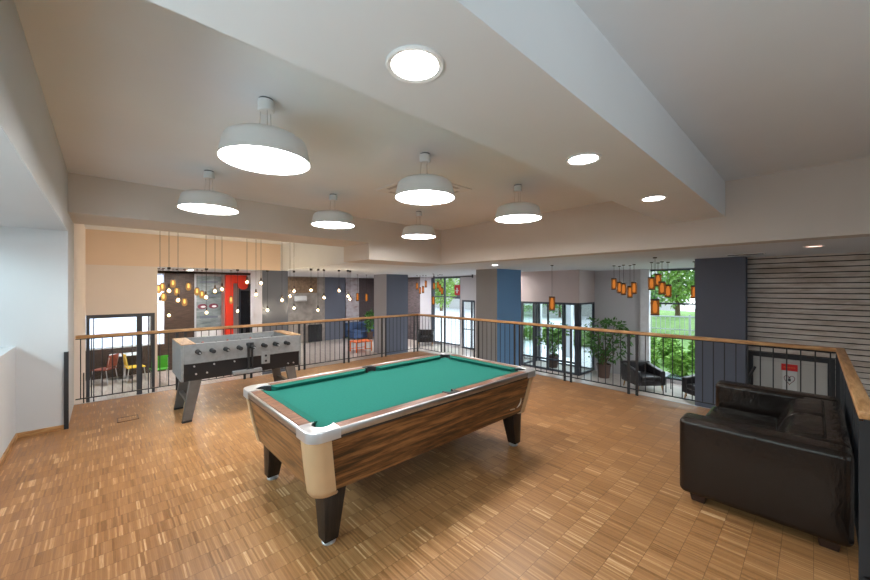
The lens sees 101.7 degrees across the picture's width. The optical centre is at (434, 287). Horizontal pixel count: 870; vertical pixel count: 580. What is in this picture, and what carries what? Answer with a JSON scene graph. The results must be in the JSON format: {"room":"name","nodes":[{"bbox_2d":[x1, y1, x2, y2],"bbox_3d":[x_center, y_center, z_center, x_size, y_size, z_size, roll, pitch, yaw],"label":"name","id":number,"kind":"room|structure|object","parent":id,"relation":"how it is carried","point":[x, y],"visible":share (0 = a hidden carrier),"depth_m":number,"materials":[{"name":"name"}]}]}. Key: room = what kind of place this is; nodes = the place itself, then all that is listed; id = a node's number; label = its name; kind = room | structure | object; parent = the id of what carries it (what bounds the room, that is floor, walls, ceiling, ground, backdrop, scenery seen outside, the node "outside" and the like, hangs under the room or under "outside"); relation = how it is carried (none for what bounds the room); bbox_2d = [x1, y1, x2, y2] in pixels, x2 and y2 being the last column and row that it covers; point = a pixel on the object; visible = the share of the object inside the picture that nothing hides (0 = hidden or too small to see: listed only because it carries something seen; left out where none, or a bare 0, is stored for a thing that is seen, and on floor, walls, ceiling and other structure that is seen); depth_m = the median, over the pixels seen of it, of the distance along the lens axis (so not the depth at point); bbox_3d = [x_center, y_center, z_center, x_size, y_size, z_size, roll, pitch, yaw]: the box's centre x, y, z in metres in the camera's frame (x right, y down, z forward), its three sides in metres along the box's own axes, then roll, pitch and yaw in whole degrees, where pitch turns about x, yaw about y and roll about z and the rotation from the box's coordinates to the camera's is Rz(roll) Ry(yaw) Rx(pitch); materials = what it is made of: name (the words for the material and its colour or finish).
{"room":"common room","nodes":[
{"label":"common room","id":0,"kind":"room"},
{"bbox_2d":[0,213,73,432],"bbox_3d":[-5.317,0.300,4.283,1.280,3.400,1.180,0,0,-43],"label":"wall","id":1,"kind":"structure","parent":0,"point":[37,265],"depth_m":4.13,"materials":[{"name":"white paint"}]},
{"bbox_2d":[16,425,63,437],"bbox_3d":[-4.591,1.673,4.143,0.410,0.055,0.017,0,0,-43],"label":"baseboard","id":2,"kind":"structure","parent":1,"relation":"attached to","point":[60,427],"depth_m":4.13,"materials":[{"name":"brown wood"}]},
{"bbox_2d":[64,351,68,428],"bbox_3d":[-4.455,1.235,4.281,0.040,0.930,0.040,0,0,-43],"label":"trim","id":3,"kind":"structure","parent":1,"relation":"attached to","point":[66,354],"depth_m":4.27,"materials":[{"name":"black metal"}]},
{"bbox_2d":[0,0,85,457],"bbox_3d":[-3.535,0.700,2.377,1.280,4.200,15.300,0,0,-43],"label":"wall","id":4,"kind":"structure","parent":0,"point":[33,170],"depth_m":2.61,"materials":[{"name":"white paint"}]},
{"bbox_2d":[0,434,16,467],"bbox_3d":[-1.434,1.673,0.477,0.015,0.055,9.655,0,0,-43],"label":"baseboard","id":5,"kind":"structure","parent":4,"relation":"attached to","point":[5,454],"depth_m":3.63,"materials":[{"name":"brown wood"}]},
{"bbox_2d":[75,350,710,408],"bbox_3d":[-0.255,1.848,4.607,6.560,0.304,7.620,0,0,-43],"label":"trim","id":6,"kind":"structure","parent":4,"relation":"attached to","point":[418,350],"depth_m":5.98,"materials":[{"name":"metal"}]},
{"bbox_2d":[86,264,157,391],"bbox_3d":[-7.866,1.110,8.937,1.350,3.380,0.200,0,0,-43],"label":"wall","id":7,"kind":"structure","parent":0,"point":[110,289],"depth_m":8.87,"materials":[{"name":"white paint"}]},
{"bbox_2d":[86,313,154,402],"bbox_3d":[-7.841,1.725,8.877,1.285,2.150,0.060,0,0,-43],"label":"door frame","id":8,"kind":"structure","parent":7,"relation":"in","point":[139,316],"depth_m":9.05,"materials":[{"name":"black metal"}]},
{"bbox_2d":[90,271,250,379],"bbox_3d":[-8.849,1.110,12.398,5.200,3.380,0.200,0,0,-43],"label":"wall","id":9,"kind":"structure","parent":0,"point":[182,315],"depth_m":12.07,"materials":[{"name":"paint"}]},
{"bbox_2d":[90,316,150,349],"bbox_3d":[-10.048,1.300,11.250,1.580,1.200,0.060,0,0,-43],"label":"window","id":10,"kind":"structure","parent":9,"relation":"in","point":[149,316],"depth_m":11.52,"materials":[{"name":"clear glass"}]},
{"bbox_2d":[196,276,220,336],"bbox_3d":[-8.181,0.738,12.827,0.775,2.325,0.076,0,0,-43],"label":"panel","id":11,"kind":"object","parent":9,"relation":"attached to","point":[213,318],"visible":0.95,"depth_m":12.79,"materials":[{"name":"stone"}]},
{"bbox_2d":[194,274,250,336],"bbox_3d":[-7.792,0.700,13.420,2.260,2.400,0.150,0,0,-43],"label":"wall","id":12,"kind":"structure","parent":0,"point":[235,315],"depth_m":13.24,"materials":[{"name":"grey paint"}]},
{"bbox_2d":[251,270,287,374],"bbox_3d":[-5.702,1.110,12.164,0.820,3.380,1.240,0,0,-43],"label":"column","id":13,"kind":"structure","parent":0,"point":[277,280],"depth_m":11.73,"materials":[{"name":"grey paint"}]},
{"bbox_2d":[288,276,324,342],"bbox_3d":[-7.473,1.110,17.516,4.200,3.380,0.200,0,0,-43],"label":"wall","id":14,"kind":"structure","parent":0,"point":[304,310],"depth_m":18.23,"materials":[{"name":"grey concrete"}]},
{"bbox_2d":[288,277,316,292],"bbox_3d":[-6.789,-0.145,17.992,1.650,0.790,0.040,0,0,-43],"label":"stone wall","id":15,"kind":"structure","parent":14,"relation":"attached to","point":[302,284],"depth_m":18.01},
{"bbox_2d":[308,324,321,341],"bbox_3d":[-6.247,2.348,18.455,0.731,0.896,0.103,0,0,-43],"label":"wall screen","id":16,"kind":"object","parent":14,"relation":"attached to","point":[314,331],"visible":1,"depth_m":18.42,"materials":[{"name":"black metal"}]},
{"bbox_2d":[325,277,344,339],"bbox_3d":[-5.709,1.110,19.575,1.190,3.380,0.800,0,0,-43],"label":"column","id":17,"kind":"structure","parent":0,"point":[334,300],"depth_m":19.26,"materials":[{"name":"grey paint"}]},
{"bbox_2d":[359,278,373,321],"bbox_3d":[-4.389,1.110,20.946,2.610,3.380,0.200,0,0,-43],"label":"wall","id":18,"kind":"structure","parent":0,"point":[364,307],"depth_m":21.05,"materials":[{"name":"brown paint"}]},
{"bbox_2d":[345,278,358,322],"bbox_3d":[-4.766,1.058,20.382,0.834,3.252,0.090,0,0,-43],"label":"panel","id":19,"kind":"object","parent":18,"relation":"attached to","point":[351,307],"visible":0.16,"depth_m":20.30,"materials":[{"name":"grey concrete"}]},
{"bbox_2d":[374,274,407,354],"bbox_3d":[-1.924,1.110,15.489,1.140,3.380,0.940,0,0,-43],"label":"column","id":20,"kind":"structure","parent":0,"point":[390,290],"depth_m":15.13,"materials":[{"name":"grey paint"}]},
{"bbox_2d":[90,337,694,404],"bbox_3d":[-1.323,2.900,10.056,13.000,0.200,23.500,0,0,-43],"label":"floor","id":21,"kind":"structure","parent":0,"point":[327,350],"depth_m":11.34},
{"bbox_2d":[90,353,118,385],"bbox_3d":[-9.607,2.371,10.305,0.504,0.862,0.422,0,0,-8],"label":"cafe chair","id":22,"kind":"object","parent":21,"relation":"on","point":[115,356],"visible":0.95,"depth_m":10.30,"materials":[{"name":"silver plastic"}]},
{"bbox_2d":[109,352,136,379],"bbox_3d":[-9.626,2.428,10.988,0.700,0.745,0.600,0,0,-43],"label":"cafe table","id":23,"kind":"object","parent":21,"relation":"on","point":[129,353],"visible":0.6,"depth_m":10.96,"materials":[{"name":"metal"}]},
{"bbox_2d":[123,354,146,383],"bbox_3d":[-9.007,2.371,10.603,0.422,0.862,0.504,0,0,37],"label":"cafe chair","id":24,"kind":"object","parent":21,"relation":"on","point":[125,362],"visible":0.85,"depth_m":10.46,"materials":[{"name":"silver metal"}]},
{"bbox_2d":[149,355,167,386],"bbox_3d":[-8.034,2.371,10.325,0.422,0.862,0.504,0,0,-43],"label":"cafe chair","id":25,"kind":"object","parent":21,"relation":"on","point":[164,358],"visible":0.56,"depth_m":10.22,"materials":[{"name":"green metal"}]},
{"bbox_2d":[225,275,250,334],"bbox_3d":[-7.368,1.160,13.498,1.103,3.280,0.195,0,0,-43],"label":"portal","id":26,"kind":"object","parent":21,"relation":"on","point":[244,289],"visible":0.67,"depth_m":13.44,"materials":[{"name":"laminate"}]},
{"bbox_2d":[345,321,373,339],"bbox_3d":[-3.940,2.375,20.216,2.150,0.850,1.200,0,0,-43],"label":"sofa","id":27,"kind":"object","parent":21,"relation":"on","point":[353,325],"visible":0.37,"depth_m":19.73,"materials":[{"name":"blue fabric"}]},
{"bbox_2d":[347,329,365,333],"bbox_3d":[-4.349,2.395,19.614,0.690,0.150,0.880,0,0,-43],"label":"seat cushion","id":28,"kind":"object","parent":27,"relation":"on","point":[352,331],"depth_m":19.37,"materials":[{"name":"blue fabric"}]},
{"bbox_2d":[350,339,372,352],"bbox_3d":[-3.290,2.570,15.746,0.840,0.460,0.600,0,0,-43],"label":"side table","id":29,"kind":"object","parent":21,"relation":"on","point":[363,340],"visible":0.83,"depth_m":15.70,"materials":[{"name":"orange laminate"}]},
{"bbox_2d":[363,308,373,339],"bbox_3d":[-3.532,1.958,19.419,0.847,1.685,0.766,0,0,-21],"label":"potted plant","id":30,"kind":"object","parent":21,"relation":"on","point":[368,322],"visible":0.84,"depth_m":19.28,"materials":[{"name":"green plant"}]},
{"bbox_2d":[418,329,433,345],"bbox_3d":[-0.469,2.446,17.515,0.838,0.713,0.787,0,0,2],"label":"armchair","id":31,"kind":"object","parent":21,"relation":"on","point":[418,329],"visible":0.55,"depth_m":17.38,"materials":[{"name":"black leather"}]},
{"bbox_2d":[536,321,569,367],"bbox_3d":[4.202,1.990,12.564,0.886,1.621,1.240,0,0,-43],"label":"potted plant","id":32,"kind":"object","parent":21,"relation":"on","point":[555,335],"visible":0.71,"depth_m":12.46,"materials":[{"name":"green plant"}]},
{"bbox_2d":[584,317,634,378],"bbox_3d":[5.381,1.841,10.982,1.462,1.918,0.895,0,0,27],"label":"potted plant","id":33,"kind":"object","parent":21,"relation":"on","point":[609,348],"visible":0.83,"depth_m":10.98,"materials":[{"name":"green plant"}]},
{"bbox_2d":[621,360,664,391],"bbox_3d":[5.780,2.446,9.875,0.838,0.713,0.787,0,0,-3],"label":"armchair","id":34,"kind":"object","parent":21,"relation":"on","point":[641,363],"visible":0.77,"depth_m":9.73,"materials":[{"name":"black leather"}]},
{"bbox_2d":[640,372,660,380],"bbox_3d":[5.784,2.445,9.801,0.550,0.130,0.640,0,0,-3],"label":"seat cushion","id":35,"kind":"object","parent":34,"relation":"on","point":[649,375],"depth_m":9.52,"materials":[{"name":"black leather"}]},
{"bbox_2d":[665,374,686,395],"bbox_3d":[6.526,2.590,9.493,0.500,0.420,0.480,0,0,-43],"label":"coffee table","id":36,"kind":"object","parent":21,"relation":"on","point":[675,377],"visible":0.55,"depth_m":9.50,"materials":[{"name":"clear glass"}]},
{"bbox_2d":[683,374,694,397],"bbox_3d":[6.683,2.446,8.622,0.787,0.713,0.838,0,0,-8],"label":"armchair","id":37,"kind":"object","parent":21,"relation":"on","point":[687,380],"visible":0.12,"depth_m":8.86,"materials":[{"name":"black leather"}]},
{"bbox_2d":[749,351,834,396],"bbox_3d":[6.269,1.990,6.276,0.070,1.620,1.090,0,0,-43],"label":"display board","id":38,"kind":"object","parent":21,"relation":"on","point":[807,362],"visible":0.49,"depth_m":6.19,"materials":[{"name":"black metal"}]},
{"bbox_2d":[781,363,797,390],"bbox_3d":[6.271,1.585,6.268,0.016,0.470,0.205,0,0,-43],"label":"notice","id":39,"kind":"object","parent":38,"relation":"attached to","point":[792,370],"visible":0.95,"depth_m":6.25,"materials":[{"name":"white paper"}]},
{"bbox_2d":[408,277,419,339],"bbox_3d":[-2.075,1.110,20.234,0.200,3.380,4.000,0,0,-43],"label":"wall","id":40,"kind":"structure","parent":0,"point":[413,294],"depth_m":19.17,"materials":[{"name":"grey concrete"}]},
{"bbox_2d":[0,351,857,579],"bbox_3d":[0.380,1.850,2.976,7.820,0.300,10.830,0,0,-43],"label":"floor","id":41,"kind":"structure","parent":0,"point":[590,489],"depth_m":2.74,"materials":[{"name":"wood"}]},
{"bbox_2d":[117,414,138,422],"bbox_3d":[-3.992,1.697,4.605,0.215,0.006,0.200,0,0,-43],"label":"floor hatch","id":42,"kind":"object","parent":41,"relation":"on","point":[133,417],"visible":1,"depth_m":4.61,"materials":[{"name":"brown wood"}]},
{"bbox_2d":[172,330,300,423],"bbox_3d":[-2.856,1.205,5.191,1.515,0.990,1.055,0,0,-43],"label":"foosball table","id":43,"kind":"object","parent":41,"relation":"on","point":[194,359],"visible":1,"depth_m":4.89,"materials":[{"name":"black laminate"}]},
{"bbox_2d":[232,367,261,374],"bbox_3d":[-2.603,1.153,4.916,0.370,0.050,0.057,0,0,-43],"label":"tray","id":44,"kind":"object","parent":43,"relation":"on","point":[242,370],"depth_m":4.89,"materials":[{"name":"grey laminate"}]},
{"bbox_2d":[75,314,417,399],"bbox_3d":[-2.801,1.194,7.306,6.484,1.012,0.068,0,0,-43],"label":"balustrade","id":45,"kind":"object","parent":41,"relation":"on","point":[177,331],"visible":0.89,"depth_m":6.56,"materials":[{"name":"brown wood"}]},
{"bbox_2d":[243,352,535,545],"bbox_3d":[-0.302,1.291,3.508,2.563,0.818,1.446,0,0,-43],"label":"pool table","id":46,"kind":"object","parent":41,"relation":"on","point":[334,430],"visible":1,"depth_m":2.88,"materials":[{"name":"brown wood"}]},
{"bbox_2d":[261,390,316,424],"bbox_3d":[-1.140,0.911,2.725,0.058,0.046,1.038,0,0,-43],"label":"cushion","id":47,"kind":"object","parent":46,"relation":"on","point":[280,401],"depth_m":2.63,"materials":[{"name":"green fabric"}]},
{"bbox_2d":[270,368,365,389],"bbox_3d":[-1.119,0.911,3.549,1.018,0.046,0.058,0,0,-43],"label":"cushion","id":48,"kind":"object","parent":46,"relation":"on","point":[293,384],"depth_m":3.50,"materials":[{"name":"green fabric"}]},
{"bbox_2d":[334,392,443,422],"bbox_3d":[-0.316,0.911,2.690,1.018,0.046,0.058,0,0,-43],"label":"cushion","id":49,"kind":"object","parent":46,"relation":"on","point":[428,396],"depth_m":2.62,"materials":[{"name":"green fabric"}]},
{"bbox_2d":[376,355,439,370],"bbox_3d":[-0.288,0.911,4.326,1.018,0.046,0.058,0,0,-43],"label":"cushion","id":50,"kind":"object","parent":46,"relation":"on","point":[406,363],"depth_m":4.27,"materials":[{"name":"green fabric"}]},
{"bbox_2d":[450,355,514,371],"bbox_3d":[0.536,0.911,4.291,0.058,0.046,1.038,0,0,-43],"label":"cushion","id":51,"kind":"object","parent":46,"relation":"on","point":[500,367],"depth_m":4.23,"materials":[{"name":"green fabric"}]},
{"bbox_2d":[453,371,517,388],"bbox_3d":[0.515,0.911,3.466,1.018,0.046,0.058,0,0,-43],"label":"cushion","id":52,"kind":"object","parent":46,"relation":"on","point":[510,373],"depth_m":3.40,"materials":[{"name":"green fabric"}]},
{"bbox_2d":[418,314,843,404],"bbox_3d":[2.111,1.194,6.748,0.068,1.012,7.454,0,0,-43],"label":"balustrade","id":53,"kind":"object","parent":41,"relation":"on","point":[636,333],"visible":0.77,"depth_m":5.68,"materials":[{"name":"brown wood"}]},
{"bbox_2d":[680,380,853,551],"bbox_3d":[2.904,1.358,3.113,1.748,0.683,0.927,0,0,-43],"label":"sofa","id":54,"kind":"object","parent":41,"relation":"on","point":[784,457],"visible":1,"depth_m":2.56,"materials":[{"name":"black leather"}]},
{"bbox_2d":[705,406,777,430],"bbox_3d":[2.999,1.350,3.407,0.605,0.180,0.627,0,0,-43],"label":"seat cushion","id":55,"kind":"object","parent":54,"relation":"on","point":[757,420],"depth_m":3.45,"materials":[{"name":"leather"}]},
{"bbox_2d":[775,399,824,430],"bbox_3d":[3.242,1.157,3.147,0.595,0.280,0.296,0,0,-43],"label":"cushion","id":56,"kind":"object","parent":54,"relation":"on","point":[816,407],"depth_m":3.09,"materials":[{"name":"leather"}]},
{"bbox_2d":[777,414,826,437],"bbox_3d":[2.793,1.157,2.727,0.595,0.280,0.296,0,0,-43],"label":"cushion","id":57,"kind":"object","parent":54,"relation":"on","point":[804,425],"depth_m":2.66,"materials":[{"name":"leather"}]},
{"bbox_2d":[836,348,869,579],"bbox_3d":[3.513,1.194,2.982,3.026,1.012,0.100,0,0,-43],"label":"balustrade","id":58,"kind":"object","parent":41,"relation":"on","point":[855,402],"visible":0.77,"depth_m":2.00,"materials":[{"name":"brown wood"}]},
{"bbox_2d":[14,0,869,244],"bbox_3d":[-1.224,-1.500,4.605,7.900,0.200,15.600,0,0,-43],"label":"ceiling","id":59,"kind":"structure","parent":0,"point":[146,92],"depth_m":2.67,"materials":[{"name":"paint"}]},
{"bbox_2d":[177,170,238,214],"bbox_3d":[-2.708,-1.169,4.245,0.630,0.463,0.630,0,0,-43],"label":"pendant lamp","id":60,"kind":"object","parent":59,"relation":"hanging from","point":[197,201],"visible":1,"depth_m":4.11,"materials":[{"name":"white metal"}]},
{"bbox_2d":[178,204,237,213],"bbox_3d":[-2.708,-0.951,4.245,0.605,0.004,0.605,0,0,-43],"label":"diffuser","id":61,"kind":"object","parent":60,"relation":"attached to","point":[197,208],"depth_m":4.23,"materials":[{"name":"white plastic"}]},
{"bbox_2d":[68,173,368,246],"bbox_3d":[-3.246,-1.160,6.117,4.250,0.480,1.030,0,0,-43],"label":"bulkhead","id":62,"kind":"object","parent":59,"relation":"attached to","point":[92,200],"visible":0.93,"depth_m":5.21,"materials":[{"name":"beige paint"}]},
{"bbox_2d":[216,96,310,174],"bbox_3d":[-1.255,-1.169,2.632,0.630,0.463,0.630,0,0,-43],"label":"pendant lamp","id":63,"kind":"object","parent":59,"relation":"hanging from","point":[253,147],"visible":1,"depth_m":2.52,"materials":[{"name":"white metal"}]},
{"bbox_2d":[218,145,308,173],"bbox_3d":[-1.255,-0.951,2.632,0.605,0.004,0.605,0,0,-43],"label":"diffuser","id":64,"kind":"object","parent":63,"relation":"attached to","point":[263,159],"depth_m":2.59,"materials":[{"name":"white plastic"}]},
{"bbox_2d":[311,194,354,228],"bbox_3d":[-1.526,-1.169,5.308,0.630,0.463,0.630,0,0,-43],"label":"pendant lamp","id":65,"kind":"object","parent":59,"relation":"hanging from","point":[330,219],"visible":1,"depth_m":5.13,"materials":[{"name":"white metal"}]},
{"bbox_2d":[312,222,353,227],"bbox_3d":[-1.526,-0.951,5.308,0.605,0.004,0.605,0,0,-43],"label":"diffuser","id":66,"kind":"object","parent":65,"relation":"attached to","point":[317,224],"depth_m":5.29,"materials":[{"name":"white plastic"}]},
{"bbox_2d":[402,211,435,238],"bbox_3d":[-0.297,-1.169,6.498,0.630,0.463,0.630,0,0,-43],"label":"pendant lamp","id":67,"kind":"object","parent":59,"relation":"hanging from","point":[412,231],"visible":1,"depth_m":6.29,"materials":[{"name":"white metal"}]},
{"bbox_2d":[403,234,434,238],"bbox_3d":[-0.297,-0.951,6.498,0.605,0.004,0.605,0,0,-43],"label":"diffuser","id":68,"kind":"object","parent":67,"relation":"attached to","point":[409,236],"depth_m":6.52,"materials":[{"name":"white plastic"}]},
{"bbox_2d":[375,182,471,194],"bbox_3d":[-0.166,-1.391,5.032,0.970,0.017,0.980,0,0,-43],"label":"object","id":69,"kind":"structure","parent":59,"relation":"attached to","point":[390,189],"depth_m":4.99,"materials":[{"name":"white paint"}]},
{"bbox_2d":[395,152,454,204],"bbox_3d":[-0.105,-1.169,3.700,0.630,0.463,0.630,0,0,-43],"label":"pendant lamp","id":70,"kind":"object","parent":59,"relation":"hanging from","point":[419,189],"visible":1,"depth_m":3.54,"materials":[{"name":"white metal"}]},
{"bbox_2d":[396,190,453,203],"bbox_3d":[-0.105,-0.951,3.700,0.605,0.004,0.605,0,0,-43],"label":"diffuser","id":71,"kind":"object","parent":70,"relation":"attached to","point":[404,196],"depth_m":3.67,"materials":[{"name":"white plastic"}]},
{"bbox_2d":[148,0,724,222],"bbox_3d":[0.817,-1.170,2.326,7.570,0.460,0.690,0,0,-43],"label":"ceiling beam","id":72,"kind":"structure","parent":59,"relation":"attached to","point":[537,84],"depth_m":1.70,"materials":[{"name":"paint"}]},
{"bbox_2d":[386,45,443,83],"bbox_3d":[-0.084,-0.934,1.490,0.245,0.012,0.245,0,0,-43],"label":"recessed light","id":73,"kind":"object","parent":72,"relation":"attached to","point":[416,64],"visible":1,"depth_m":1.48,"materials":[{"name":"white paint"}]},
{"bbox_2d":[565,152,601,165],"bbox_3d":[1.077,-0.934,2.575,0.245,0.012,0.245,0,0,-43],"label":"recessed light","id":74,"kind":"object","parent":72,"relation":"attached to","point":[587,158],"visible":1,"depth_m":2.56,"materials":[{"name":"white plastic"}]},
{"bbox_2d":[640,195,666,201],"bbox_3d":[2.284,-0.934,3.703,0.245,0.012,0.245,0,0,-43],"label":"recessed light","id":75,"kind":"object","parent":72,"relation":"attached to","point":[655,197],"visible":1,"depth_m":3.70,"materials":[{"name":"white plastic"}]},
{"bbox_2d":[495,184,541,222],"bbox_3d":[1.129,-1.169,4.826,0.630,0.463,0.630,0,0,-43],"label":"pendant lamp","id":76,"kind":"object","parent":59,"relation":"hanging from","point":[516,212],"visible":1,"depth_m":4.64,"materials":[{"name":"white metal"}]},
{"bbox_2d":[495,215,540,221],"bbox_3d":[1.129,-0.951,4.826,0.605,0.004,0.605,0,0,-43],"label":"diffuser","id":77,"kind":"object","parent":76,"relation":"attached to","point":[498,218],"depth_m":4.83,"materials":[{"name":"white plastic"}]},
{"bbox_2d":[344,157,869,266],"bbox_3d":[2.508,-0.990,4.808,2.370,0.820,10.800,0,0,-43],"label":"bulkhead","id":78,"kind":"object","parent":59,"relation":"attached to","point":[827,201],"visible":0.74,"depth_m":5.18,"materials":[{"name":"beige paint"}]},
{"bbox_2d":[476,269,520,365],"bbox_3d":[2.043,1.110,11.339,1.270,3.380,0.820,0,0,-43],"label":"column","id":79,"kind":"structure","parent":0,"point":[498,291],"depth_m":10.93,"materials":[{"name":"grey paint"}]},
{"bbox_2d":[158,237,869,277],"bbox_3d":[-1.215,-1.090,10.088,13.200,1.020,23.600,0,0,-43],"label":"ceiling","id":80,"kind":"structure","parent":0,"point":[300,258],"depth_m":9.13,"materials":[{"name":"paint"}]},
{"bbox_2d":[85,229,279,270],"bbox_3d":[-6.644,-0.980,9.928,4.490,0.840,0.020,0,0,-43],"label":"wall","id":81,"kind":"structure","parent":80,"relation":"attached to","point":[102,247],"depth_m":9.57,"materials":[{"name":"beige paint"}]},
{"bbox_2d":[648,262,654,289],"bbox_3d":[4.871,-0.268,7.969,0.140,0.624,0.140,0,0,-43],"label":"lantern","id":82,"kind":"object","parent":80,"relation":"hanging from","point":[651,280],"visible":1,"depth_m":7.92,"materials":[{"name":"orange glass"}]},
{"bbox_2d":[650,257,659,315],"bbox_3d":[4.153,-0.033,6.687,0.148,1.094,0.148,0,0,-43],"label":"lantern","id":83,"kind":"object","parent":80,"relation":"hanging from","point":[655,303],"visible":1,"depth_m":6.63,"materials":[{"name":"orange glass"}]},
{"bbox_2d":[658,261,665,294],"bbox_3d":[4.955,-0.217,7.732,0.140,0.725,0.140,0,0,-43],"label":"lantern","id":84,"kind":"object","parent":80,"relation":"hanging from","point":[661,284],"visible":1,"depth_m":7.68,"materials":[{"name":"orange glass"}]},
{"bbox_2d":[420,268,685,384],"bbox_3d":[5.333,1.210,12.307,0.200,3.580,17.700,0,0,-43],"label":"wall","id":85,"kind":"structure","parent":0,"point":[610,304],"depth_m":11.72,"materials":[{"name":"grey paint"}]},
{"bbox_2d":[431,277,459,345],"bbox_3d":[0.527,1.100,17.376,0.060,3.240,2.030,0,0,-43],"label":"window","id":86,"kind":"structure","parent":85,"relation":"in","point":[432,279],"depth_m":17.72,"materials":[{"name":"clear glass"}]},
{"bbox_2d":[462,300,474,349],"bbox_3d":[1.547,1.680,16.242,0.060,2.240,0.780,0,0,-43],"label":"door","id":87,"kind":"structure","parent":85,"relation":"in","point":[463,301],"depth_m":16.08,"materials":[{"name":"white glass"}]},
{"bbox_2d":[538,302,594,369],"bbox_3d":[4.741,1.640,12.883,0.060,2.320,2.150,0,0,-43],"label":"door","id":88,"kind":"structure","parent":85,"relation":"in","point":[594,302],"depth_m":12.88,"materials":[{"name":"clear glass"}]},
{"bbox_2d":[580,302,593,375],"bbox_3d":[5.020,1.640,11.713,1.050,2.320,0.060,0,0,-43],"label":"window","id":89,"kind":"structure","parent":85,"relation":"in","point":[592,303],"depth_m":11.76,"materials":[{"name":"clear glass"}]},
{"bbox_2d":[640,268,694,380],"bbox_3d":[8.681,1.115,8.565,0.180,3.370,6.660,0,0,-43],"label":"window","id":90,"kind":"structure","parent":85,"relation":"in","point":[645,294],"depth_m":10.83,"materials":[{"name":"clear glass"}]},
{"bbox_2d":[521,270,594,302],"bbox_3d":[4.222,-0.050,12.500,1.160,1.060,2.300,0,0,-43],"label":"wall","id":91,"kind":"structure","parent":0,"point":[567,286],"depth_m":11.85,"materials":[{"name":"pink paint"}]},
{"bbox_2d":[521,301,579,375],"bbox_3d":[3.879,1.640,12.077,0.060,2.320,2.150,0,0,-43],"label":"door","id":92,"kind":"structure","parent":91,"relation":"in","point":[576,305],"depth_m":12.05,"materials":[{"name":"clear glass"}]},
{"bbox_2d":[695,256,747,407],"bbox_3d":[5.568,1.110,6.901,0.360,3.380,0.760,0,0,-43],"label":"column","id":93,"kind":"structure","parent":0,"point":[721,288],"depth_m":6.77,"materials":[{"name":"paint"}]},
{"bbox_2d":[747,252,869,398],"bbox_3d":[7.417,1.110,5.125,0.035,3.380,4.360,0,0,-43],"label":"wall","id":94,"kind":"structure","parent":0,"point":[752,292],"depth_m":6.08,"materials":[{"name":"grey wood"}]},
{"label":"outside","id":95,"kind":"structure","parent":0,"visible":0},
{"bbox_2d":[435,308,694,376],"bbox_3d":[16.206,2.900,35.677,47.600,0.001,90.000,0,0,-43],"label":"ground","id":96,"kind":"structure","parent":95,"point":[528,317],"depth_m":25.06,"materials":[{"name":"grey concrete"}]},
{"bbox_2d":[435,278,459,310],"bbox_3d":[0.490,-0.653,30.799,3.696,5.314,3.422,0,0,41],"label":"tree","id":97,"kind":"object","parent":96,"relation":"on","point":[449,289],"visible":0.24,"depth_m":30.14,"materials":[{"name":"green plant"}]},
{"bbox_2d":[525,322,591,346],"bbox_3d":[6.151,2.442,19.049,1.231,1.150,6.129,0,0,-43],"label":"hedge","id":98,"kind":"object","parent":96,"relation":"on","point":[528,334],"visible":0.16,"depth_m":18.73,"materials":[{"name":"green plant"}]},
{"bbox_2d":[435,271,688,316],"bbox_3d":[11.357,-1.700,43.464,4.050,9.200,32.000,0,0,-43],"label":"building","id":99,"kind":"structure","parent":96,"relation":"on","point":[586,310],"depth_m":38.27,"materials":[{"name":"white"}]},
{"bbox_2d":[566,305,572,356],"bbox_3d":[5.668,0.910,14.892,0.220,3.980,0.220,0,0,-43],"label":"post","id":100,"kind":"object","parent":96,"relation":"on","point":[569,308],"visible":0.48,"depth_m":14.82,"materials":[{"name":"grey paint"}]},
{"bbox_2d":[651,310,694,375],"bbox_3d":[13.151,2.201,15.439,14.300,1.433,12.600,0,0,-43],"label":"lawn","id":101,"kind":"structure","parent":96,"relation":"on","point":[671,322],"depth_m":19.02,"materials":[{"name":"green plant"}]},
{"bbox_2d":[651,349,660,367],"bbox_3d":[7.534,2.548,12.463,0.771,0.942,0.924,0,0,21],"label":"bush","id":102,"kind":"object","parent":101,"relation":"on","point":[652,352],"visible":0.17,"depth_m":12.24,"materials":[{"name":"green plant"}]},
{"bbox_2d":[651,271,668,306],"bbox_3d":[11.285,-0.896,19.373,2.961,5.401,3.139,0,0,-43],"label":"tree","id":103,"kind":"object","parent":101,"relation":"on","point":[653,293],"visible":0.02,"depth_m":18.34,"materials":[{"name":"green plant"}]},
{"bbox_2d":[656,333,681,354],"bbox_3d":[9.163,2.237,13.911,0.829,0.908,0.870,0,0,-17],"label":"bush","id":104,"kind":"object","parent":101,"relation":"on","point":[666,340],"visible":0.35,"depth_m":13.90,"materials":[{"name":"green plant"}]},
{"bbox_2d":[660,341,684,365],"bbox_3d":[8.668,2.443,12.958,0.928,0.994,0.809,0,0,-43],"label":"bush","id":105,"kind":"object","parent":101,"relation":"on","point":[668,346],"visible":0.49,"depth_m":12.85,"materials":[{"name":"green plant"}]},
{"bbox_2d":[651,270,694,315],"bbox_3d":[14.717,-0.968,21.296,3.694,5.344,2.834,0,0,-22],"label":"tree","id":106,"kind":"object","parent":101,"relation":"on","point":[680,292],"visible":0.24,"depth_m":21.03,"materials":[{"name":"green plant"}]},
{"bbox_2d":[651,315,694,335],"bbox_3d":[12.027,1.871,16.715,0.080,1.350,8.080,0,0,-43],"label":"fence","id":107,"kind":"object","parent":101,"relation":"on","point":[660,316],"visible":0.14,"depth_m":17.01,"materials":[{"name":"white metal"}]},
{"bbox_2d":[664,350,691,375],"bbox_3d":[8.140,2.572,11.820,0.847,1.040,0.874,0,0,-43],"label":"bush","id":108,"kind":"object","parent":101,"relation":"on","point":[677,357],"visible":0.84,"depth_m":11.64,"materials":[{"name":"green plant"}]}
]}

